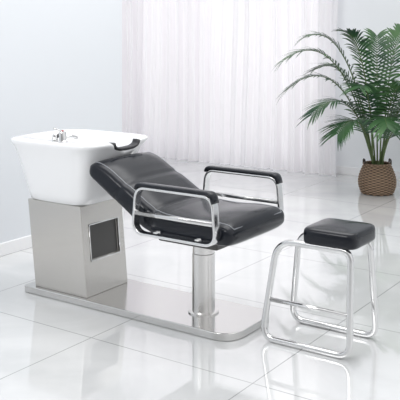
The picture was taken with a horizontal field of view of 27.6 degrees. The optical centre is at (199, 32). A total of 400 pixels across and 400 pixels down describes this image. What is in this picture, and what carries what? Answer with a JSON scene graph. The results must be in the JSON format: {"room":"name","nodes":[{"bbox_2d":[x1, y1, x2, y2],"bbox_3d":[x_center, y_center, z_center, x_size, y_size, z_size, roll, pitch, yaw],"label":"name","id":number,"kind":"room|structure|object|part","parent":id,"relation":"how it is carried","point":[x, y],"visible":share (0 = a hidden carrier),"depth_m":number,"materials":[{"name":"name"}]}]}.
{"room":"salon","nodes":[
{"label":"salon","id":0,"kind":"room"},
{"bbox_2d":[0,0,121,242],"bbox_3d":[-3.632,-0.100,3.963,3.175,2.800,6.294,0,0,34],"label":"wall","id":1,"kind":"structure","parent":0,"point":[61,60],"depth_m":5.07,"materials":[{"name":"white paint"}]},
{"bbox_2d":[0,210,122,256],"bbox_3d":[-2.318,1.262,3.060,0.014,0.075,6.294,0,0,34],"label":"baseboard","id":2,"kind":"structure","parent":1,"relation":"attached to","point":[22,243],"depth_m":4.83,"materials":[{"name":"white"}]},
{"bbox_2d":[0,157,399,399],"bbox_3d":[-0.272,1.350,3.357,9.400,0.100,9.100,0,0,34],"label":"floor","id":3,"kind":"structure","parent":0,"point":[51,349],"depth_m":3.62,"materials":[{"name":"tile"}]},
{"bbox_2d":[11,128,283,340],"bbox_3d":[-0.298,0.877,3.921,1.358,0.845,0.592,0,0,34],"label":"chair","id":4,"kind":"object","parent":3,"relation":"on","point":[80,181],"visible":1,"depth_m":3.88,"materials":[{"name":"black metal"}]},
{"bbox_2d":[53,128,77,142],"bbox_3d":[-0.652,0.491,3.953,0.060,0.073,0.134,0,0,34],"label":"tap","id":5,"kind":"object","parent":4,"relation":"on","point":[62,136],"depth_m":3.92,"materials":[{"name":"silver metal"}]},
{"bbox_2d":[11,129,147,205],"bbox_3d":[-0.611,0.681,4.140,0.593,0.313,0.519,0,0,34],"label":"basin","id":6,"kind":"object","parent":4,"relation":"in","point":[58,171],"depth_m":3.96,"materials":[{"name":"white ceramic"}]},
{"bbox_3d":[-0.480,1.016,4.034,0.016,0.164,0.207,0,0,34],"label":"recess panel","id":7,"kind":"part","parent":4,"relation":"part of","materials":[{"name":"grey"}]},
{"bbox_3d":[-0.471,1.016,4.028,0.023,0.179,0.219,0,0,34],"label":"recess frame","id":8,"kind":"part","parent":4,"relation":"part of","materials":[{"name":"silver metal"}]},
{"bbox_3d":[-0.270,1.282,3.901,1.238,0.033,0.380,0,0,34],"label":"plate","id":9,"kind":"part","parent":4,"relation":"part of","materials":[{"name":"silver metal"}]},
{"bbox_3d":[-0.108,0.774,3.460,0.436,0.213,0.040,0,0,34],"label":"armrest frame","id":10,"kind":"part","parent":4,"relation":"part of","materials":[{"name":"silver metal"}]},
{"bbox_3d":[-0.071,0.751,3.765,0.807,0.311,0.482,0,0,34],"label":"seat and cushion","id":11,"kind":"part","parent":4,"relation":"part of","materials":[{"name":"black leather"}]},
{"bbox_3d":[0.200,0.774,3.908,0.436,0.213,0.040,0,0,34],"label":"armrest frame","id":12,"kind":"part","parent":4,"relation":"part of","materials":[{"name":"silver metal"}]},
{"bbox_2d":[261,218,378,358],"bbox_3d":[0.511,1.045,3.450,0.425,0.509,0.295,0,0,34],"label":"footstool","id":13,"kind":"object","parent":3,"relation":"on","point":[340,236],"visible":1,"depth_m":3.36,"materials":[{"name":"silver metal"}]},
{"bbox_3d":[0.446,1.125,3.344,0.368,0.018,0.018,0,0,34],"label":"foot rail","id":14,"kind":"part","parent":13,"relation":"part of","materials":[{"name":"silver metal"}]},
{"bbox_2d":[274,23,399,195],"bbox_3d":[1.353,0.605,6.546,1.579,1.382,0.808,0,0,5],"label":"potted palm","id":15,"kind":"object","parent":3,"relation":"on","point":[376,178],"visible":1,"depth_m":6.52,"materials":[{"name":"plant"}]},
{"bbox_2d":[358,158,396,195],"bbox_3d":[1.437,1.157,6.611,0.312,0.277,0.312,0,0,34],"label":"basket","id":16,"kind":"object","parent":15,"relation":"attached to","point":[376,178],"depth_m":6.50,"materials":[{"name":"wicker"}]},
{"bbox_2d":[335,0,399,171],"bbox_3d":[2.225,-0.100,6.992,9.400,2.800,0.200,0,0,34],"label":"wall","id":17,"kind":"structure","parent":0,"point":[377,16],"depth_m":7.40,"materials":[{"name":"white paint"}]},
{"bbox_2d":[336,166,399,180],"bbox_3d":[3.648,1.262,5.885,5.800,0.075,0.014,0,0,34],"label":"baseboard","id":18,"kind":"structure","parent":17,"relation":"attached to","point":[343,170],"depth_m":7.44,"materials":[{"name":"white"}]},
{"bbox_3d":[-2.350,-0.100,8.457,0.200,2.800,2.566,0,0,34],"label":"wall","id":19,"kind":"structure","parent":0,"visible":0},
{"bbox_2d":[122,0,337,176],"bbox_3d":[-0.138,-0.030,8.312,3.590,2.648,0.145,0,0,34],"label":"sheer curtain","id":20,"kind":"object","parent":19,"relation":"hanging from","point":[200,81],"visible":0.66,"depth_m":8.04,"materials":[{"name":"fabric"}]},
{"bbox_3d":[-1.090,-0.013,8.967,1.224,2.614,0.131,0,0,34],"label":"panel","id":21,"kind":"part","parent":20,"relation":"part of","materials":[{"name":"fabric"}]}
]}

